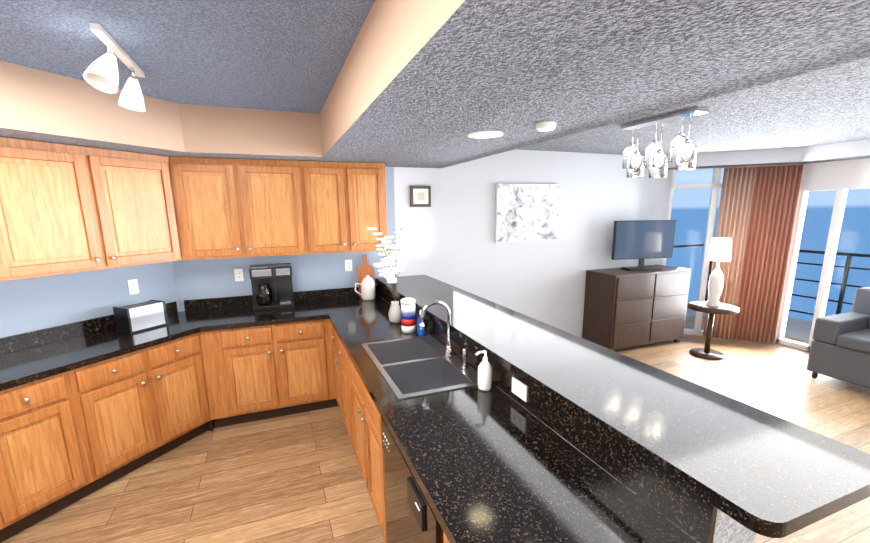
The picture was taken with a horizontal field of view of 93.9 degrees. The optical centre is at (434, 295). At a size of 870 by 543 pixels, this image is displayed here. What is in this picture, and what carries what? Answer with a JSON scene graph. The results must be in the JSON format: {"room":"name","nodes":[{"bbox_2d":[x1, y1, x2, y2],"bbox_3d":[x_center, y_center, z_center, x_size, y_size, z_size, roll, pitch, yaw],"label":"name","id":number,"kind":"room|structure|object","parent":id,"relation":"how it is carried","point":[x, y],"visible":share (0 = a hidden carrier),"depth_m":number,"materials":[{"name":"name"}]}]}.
{"room":"kitchen","nodes":[
{"label":"kitchen","id":0,"kind":"room"},
{"bbox_2d":[0,261,178,337],"bbox_3d":[-3.079,0.018,2.062,0.150,2.750,3.466,4,13,23],"label":"wall","id":1,"kind":"structure","parent":0,"point":[32,304],"depth_m":2.96,"materials":[{"name":"blue paint"}]},
{"bbox_2d":[0,137,183,281],"bbox_3d":[-2.310,-0.577,2.748,0.817,0.812,0.816,-5,13,-21],"label":"upper cabinet","id":2,"kind":"object","parent":1,"relation":"attached to","point":[66,209],"depth_m":2.67,"materials":[{"name":"brown wood"}]},
{"bbox_2d":[127,279,138,294],"bbox_3d":[-2.451,-0.068,3.305,0.008,0.116,0.072,4,13,23],"label":"outlet","id":3,"kind":"object","parent":1,"relation":"attached to","point":[133,288],"visible":1,"depth_m":3.30,"materials":[{"name":"white plastic"}]},
{"bbox_2d":[0,0,374,113],"bbox_3d":[-1.101,-0.927,0.232,5.180,0.200,6.980,-5,13,-21],"label":"ceiling","id":4,"kind":"structure","parent":0,"point":[285,55],"depth_m":1.89,"materials":[{"name":"white paint"}]},
{"bbox_2d":[83,22,145,111],"bbox_3d":[-1.554,-1.061,1.980,0.124,0.236,0.650,-5,13,-21],"label":"spotlights","id":5,"kind":"object","parent":4,"relation":"attached to","point":[100,73],"visible":1,"depth_m":1.84,"materials":[{"name":"white plastic"}]},
{"bbox_2d":[172,149,672,337],"bbox_3d":[0.296,-0.559,4.666,6.380,2.750,0.150,-5,13,-21],"label":"wall","id":6,"kind":"structure","parent":0,"point":[451,239],"depth_m":4.71,"materials":[{"name":"grey paint"}]},
{"bbox_2d":[0,285,377,353],"bbox_3d":[-1.978,0.270,2.821,3.663,0.100,1.852,-5,13,-21],"label":"backsplash","id":7,"kind":"structure","parent":6,"relation":"attached to","point":[35,338],"depth_m":3.15,"materials":[{"name":"black stone"}]},
{"bbox_2d":[168,156,255,259],"bbox_3d":[-1.896,-0.728,3.454,0.594,0.812,0.387,-5,13,-21],"label":"upper cabinet","id":8,"kind":"object","parent":6,"relation":"attached to","point":[214,210],"depth_m":3.34,"materials":[{"name":"brown wood"}]},
{"bbox_2d":[234,269,243,280],"bbox_3d":[-1.832,-0.187,3.799,0.072,0.116,0.008,-5,13,-21],"label":"electrical outlet","id":9,"kind":"object","parent":6,"relation":"attached to","point":[238,273],"visible":1,"depth_m":3.80,"materials":[{"name":"white plastic"}]},
{"bbox_2d":[244,159,319,256],"bbox_3d":[-1.456,-0.773,3.649,0.667,0.812,0.336,-5,13,-21],"label":"upper cabinet","id":10,"kind":"object","parent":6,"relation":"attached to","point":[279,191],"depth_m":3.53,"materials":[{"name":"brown wood"}]},
{"bbox_2d":[345,260,351,270],"bbox_3d":[-0.883,-0.303,4.157,0.072,0.116,0.008,-5,13,-21],"label":"electrical outlet","id":11,"kind":"object","parent":6,"relation":"attached to","point":[348,265],"visible":1,"depth_m":4.16,"materials":[{"name":"white plastic"}]},
{"bbox_2d":[312,161,387,253],"bbox_3d":[-0.901,-0.824,3.862,0.824,0.812,0.336,-5,13,-21],"label":"upper cabinet","id":12,"kind":"object","parent":6,"relation":"attached to","point":[350,196],"depth_m":3.73,"materials":[{"name":"brown wood"}]},
{"bbox_2d":[410,186,430,206],"bbox_3d":[-0.152,-1.040,4.285,0.225,0.215,0.031,-5,13,-21],"label":"picture frame","id":13,"kind":"object","parent":6,"relation":"attached to","point":[420,196],"visible":0.95,"depth_m":4.27,"materials":[{"name":"brown wood"}]},
{"bbox_2d":[495,184,559,242],"bbox_3d":[1.099,-0.969,4.801,0.860,0.660,0.033,-5,13,-21],"label":"painting","id":14,"kind":"object","parent":6,"relation":"attached to","point":[526,212],"visible":0.89,"depth_m":4.78,"materials":[{"name":"fabric"}]},
{"bbox_2d":[663,158,869,350],"bbox_3d":[4.969,-0.034,2.910,1.125,2.330,6.860,-5,13,-21],"label":"window frames","id":15,"kind":"structure","parent":6,"relation":"in","point":[842,177],"depth_m":5.00,"materials":[{"name":"white painted metal"},{"name":"glass"}]},
{"bbox_2d":[0,0,869,167],"bbox_3d":[-1.098,-0.672,0.284,5.180,0.340,6.980,-5,13,-21],"label":"ceiling","id":16,"kind":"structure","parent":0,"point":[425,83],"depth_m":1.52,"materials":[{"name":"beige paint"}]},
{"bbox_2d":[467,131,502,137],"bbox_3d":[0.297,-0.949,2.411,0.210,0.011,0.210,-5,13,-21],"label":"recessed light","id":17,"kind":"object","parent":16,"relation":"in","point":[485,134],"visible":0.9,"depth_m":2.40,"materials":[{"name":"white plastic"}]},
{"bbox_2d":[536,121,555,131],"bbox_3d":[0.582,-0.883,2.133,0.100,0.033,0.100,-5,13,-21],"label":"smoke detector","id":18,"kind":"object","parent":16,"relation":"attached to","point":[546,126],"visible":1,"depth_m":2.10,"materials":[{"name":"white plastic"}]},
{"bbox_2d":[1,315,869,542],"bbox_3d":[1.084,1.507,1.723,10.200,0.120,7.400,-5,13,-21],"label":"floor","id":19,"kind":"structure","parent":0,"point":[295,478],"depth_m":2.81,"materials":[{"name":"wood"}]},
{"bbox_2d":[0,374,59,414],"bbox_3d":[-2.652,0.934,2.258,1.032,0.868,1.032,-5,13,-21],"label":"base cabinet","id":20,"kind":"object","parent":19,"relation":"on","point":[11,398],"depth_m":2.22,"materials":[{"name":"brown wood"}]},
{"bbox_2d":[0,371,94,542],"bbox_3d":[-2.376,0.955,2.140,0.621,0.868,0.621,-5,13,-21],"label":"base cabinet","id":21,"kind":"object","parent":19,"relation":"on","point":[68,438],"depth_m":2.34,"materials":[{"name":"brown wood"}]},
{"bbox_2d":[68,332,211,490],"bbox_3d":[-2.033,0.791,2.912,0.621,0.868,0.621,-5,13,-21],"label":"base cabinet","id":22,"kind":"object","parent":19,"relation":"on","point":[133,413],"depth_m":2.82,"materials":[{"name":"brown wood"}]},
{"bbox_2d":[84,333,195,366],"bbox_3d":[-2.309,0.770,3.030,1.032,0.868,1.032,-5,13,-21],"label":"base cabinet","id":23,"kind":"object","parent":19,"relation":"on","point":[178,346],"depth_m":2.91,"materials":[{"name":"brown wood"}]},
{"bbox_2d":[200,319,335,431],"bbox_3d":[-1.504,0.619,3.714,1.083,0.868,0.695,-5,13,-21],"label":"base cabinet","id":24,"kind":"object","parent":19,"relation":"on","point":[254,373],"depth_m":3.45,"materials":[{"name":"brown wood"}]},
{"bbox_2d":[328,319,383,470],"bbox_3d":[-0.477,0.690,3.316,0.579,0.868,0.958,-5,13,-21],"label":"base cabinet","id":25,"kind":"object","parent":19,"relation":"on","point":[361,417],"depth_m":2.63,"materials":[{"name":"brown wood"}]},
{"bbox_2d":[381,416,443,542],"bbox_3d":[0.145,1.014,1.734,0.593,0.862,0.684,-5,13,-21],"label":"dishwasher","id":26,"kind":"object","parent":19,"relation":"on","point":[410,517],"visible":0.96,"depth_m":1.60,"materials":[{"name":"black"}]},
{"bbox_2d":[443,532,448,542],"bbox_3d":[0.362,1.114,1.226,0.579,0.868,0.424,-5,13,-21],"label":"base cabinet","id":27,"kind":"object","parent":19,"relation":"on","point":[445,538],"depth_m":1.19,"materials":[{"name":"brown wood"}]},
{"bbox_2d":[0,295,696,542],"bbox_3d":[-1.870,0.587,1.958,4.132,0.181,3.622,-5,13,-21],"label":"countertop","id":28,"kind":"structure","parent":27,"relation":"on","point":[494,464],"depth_m":1.62,"materials":[{"name":"black stone"}]},
{"bbox_2d":[113,300,167,333],"bbox_3d":[-2.265,0.160,3.148,0.170,0.190,0.295,4,13,23],"label":"toaster","id":29,"kind":"object","parent":28,"relation":"on","point":[138,317],"visible":1,"depth_m":3.07,"materials":[{"name":"silver metal"}]},
{"bbox_2d":[249,263,294,310],"bbox_3d":[-1.508,-0.080,3.772,0.355,0.390,0.247,-5,13,-21],"label":"coffee maker","id":30,"kind":"object","parent":28,"relation":"on","point":[272,286],"visible":1,"depth_m":3.72,"materials":[{"name":"black plastic"}]},
{"bbox_2d":[355,275,375,300],"bbox_3d":[-0.700,-0.078,4.062,0.209,0.250,0.144,-5,13,-21],"label":"kettle","id":31,"kind":"object","parent":28,"relation":"on","point":[368,290],"visible":1,"depth_m":4.02,"materials":[{"name":"white ceramic"}]},
{"bbox_2d":[357,254,374,297],"bbox_3d":[-0.708,-0.196,4.173,0.170,0.438,0.077,-5,13,-21],"label":"cutting board","id":32,"kind":"object","parent":28,"relation":"on","point":[364,269],"visible":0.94,"depth_m":4.16,"materials":[{"name":"brown wood"}]},
{"bbox_2d":[366,225,411,322],"bbox_3d":[-0.345,-0.157,3.170,0.335,0.759,0.291,-5,13,-21],"label":"flower vase","id":33,"kind":"object","parent":28,"relation":"on","point":[388,273],"visible":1,"depth_m":3.14,"materials":[{"name":"grey"}]},
{"bbox_2d":[400,297,415,332],"bbox_3d":[-0.195,0.145,2.973,0.108,0.245,0.108,-5,13,-21],"label":"wipes canister","id":34,"kind":"object","parent":28,"relation":"on","point":[408,320],"visible":1,"depth_m":2.93,"materials":[{"name":"white plastic"}]},
{"bbox_2d":[417,310,424,335],"bbox_3d":[-0.099,0.195,2.873,0.056,0.185,0.078,-5,13,-21],"label":"dish soap bottle","id":35,"kind":"object","parent":28,"relation":"on","point":[420,332],"visible":0.65,"depth_m":2.85,"materials":[{"name":"blue plastic"}]},
{"bbox_2d":[419,301,453,356],"bbox_3d":[0.015,0.205,2.390,0.215,0.347,0.084,-5,13,-21],"label":"faucet","id":36,"kind":"object","parent":28,"relation":"on","point":[449,351],"visible":0.98,"depth_m":2.40,"materials":[{"name":"silver metal"}]},
{"bbox_2d":[461,348,467,368],"bbox_3d":[0.166,0.350,2.260,0.040,0.112,0.039,-5,13,-21],"label":"sprayer","id":37,"kind":"object","parent":28,"relation":"on","point":[464,356],"visible":0.98,"depth_m":2.25,"materials":[{"name":"silver metal"}]},
{"bbox_2d":[475,351,491,390],"bbox_3d":[0.237,0.366,1.996,0.089,0.198,0.068,-5,13,-21],"label":"soap pump","id":38,"kind":"object","parent":28,"relation":"on","point":[484,375],"visible":1,"depth_m":1.98,"materials":[{"name":"white plastic"}]},
{"bbox_2d":[381,297,755,542],"bbox_3d":[0.154,0.697,2.809,0.180,1.047,3.592,-5,13,-21],"label":"wall","id":39,"kind":"structure","parent":19,"relation":"on","point":[728,529],"depth_m":1.09,"materials":[{"name":"white paint"}]},
{"bbox_2d":[376,275,869,542],"bbox_3d":[0.316,0.229,2.705,0.554,0.178,3.727,-5,13,-21],"label":"bar","id":40,"kind":"object","parent":39,"relation":"on","point":[689,458],"visible":0.98,"depth_m":1.33,"materials":[{"name":"black stone"}]},
{"bbox_2d":[512,377,526,401],"bbox_3d":[0.379,0.425,1.834,0.008,0.072,0.116,-5,13,-21],"label":"outlet","id":41,"kind":"object","parent":40,"relation":"attached to","point":[519,389],"visible":1,"depth_m":1.82,"materials":[{"name":"white plastic"}]},
{"bbox_2d":[582,265,690,349],"bbox_3d":[2.659,0.159,5.385,1.270,1.000,0.515,-5,13,-21],"label":"dresser","id":42,"kind":"object","parent":19,"relation":"on","point":[623,308],"visible":0.85,"depth_m":5.13,"materials":[{"name":"brown wood"}]},
{"bbox_2d":[611,220,675,270],"bbox_3d":[2.684,-0.645,5.240,0.840,0.628,0.200,-3,12,-9],"label":"flat-screen tv","id":43,"kind":"object","parent":42,"relation":"on","point":[641,240],"visible":1,"depth_m":5.20,"materials":[{"name":"black plastic"}]},
{"bbox_2d":[687,301,739,359],"bbox_3d":[3.348,0.433,4.958,0.520,0.620,0.520,-5,13,-21],"label":"end table","id":44,"kind":"object","parent":19,"relation":"on","point":[706,352],"visible":0.96,"depth_m":4.91,"materials":[{"name":"brown wood"}]},
{"bbox_2d":[706,238,731,306],"bbox_3d":[3.340,-0.267,4.813,0.230,0.810,0.230,-5,13,-21],"label":"table lamp","id":45,"kind":"object","parent":44,"relation":"on","point":[719,249],"visible":1,"depth_m":4.76,"materials":[{"name":"white ceramic"}]},
{"bbox_2d":[807,287,869,388],"bbox_3d":[4.645,0.560,3.537,0.880,0.920,1.850,-5,13,-21],"label":"sofa","id":46,"kind":"object","parent":19,"relation":"on","point":[840,347],"visible":1,"depth_m":4.08,"materials":[{"name":"grey fabric"}]},
{"bbox_2d":[518,57,869,155],"bbox_3d":[3.426,-1.288,1.976,4.550,0.300,6.980,-5,13,-21],"label":"ceiling","id":47,"kind":"structure","parent":0,"point":[829,105],"depth_m":3.26,"materials":[{"name":"white paint"}]},
{"bbox_2d":[620,107,708,177],"bbox_3d":[1.707,-1.126,3.122,0.194,0.444,0.671,-5,13,-21],"label":"pendant chandelier","id":48,"kind":"object","parent":47,"relation":"hanging from","point":[683,152],"visible":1,"depth_m":3.04,"materials":[{"name":"glass"}]},
{"bbox_2d":[646,139,869,169],"bbox_3d":[4.701,-1.189,2.536,1.495,0.170,6.730,-5,13,-21],"label":"ceiling","id":49,"kind":"structure","parent":0,"point":[858,149],"depth_m":4.78,"materials":[{"name":"grey paint"}]},
{"bbox_2d":[703,163,806,343],"bbox_3d":[4.057,-0.503,5.258,0.874,2.256,0.089,4,13,23],"label":"drape","id":50,"kind":"object","parent":49,"relation":"hanging from","point":[757,213],"visible":0.94,"depth_m":5.21,"materials":[{"name":"brown fabric"}]},
{"label":"outside","id":51,"kind":"structure","parent":0,"visible":0},
{"bbox_2d":[686,302,811,340],"bbox_3d":[6.130,0.987,4.082,1.600,0.130,8.200,-5,13,-21],"label":"balcony","id":52,"kind":"object","parent":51,"point":[802,327],"depth_m":6.19,"materials":[{"name":"grey concrete"}]},
{"bbox_2d":[673,244,703,247],"bbox_3d":[4.567,-0.902,7.490,1.440,0.040,0.040,-5,13,-21],"label":"railing","id":53,"kind":"object","parent":52,"relation":"on","point":[693,245],"depth_m":7.51,"materials":[{"name":"grey metal"}]},
{"bbox_2d":[705,249,869,316],"bbox_3d":[6.774,0.311,4.204,0.070,1.130,8.100,-5,13,-21],"label":"railing","id":54,"kind":"object","parent":52,"relation":"on","point":[844,284],"depth_m":6.05,"materials":[{"name":"grey metal"}]}
]}

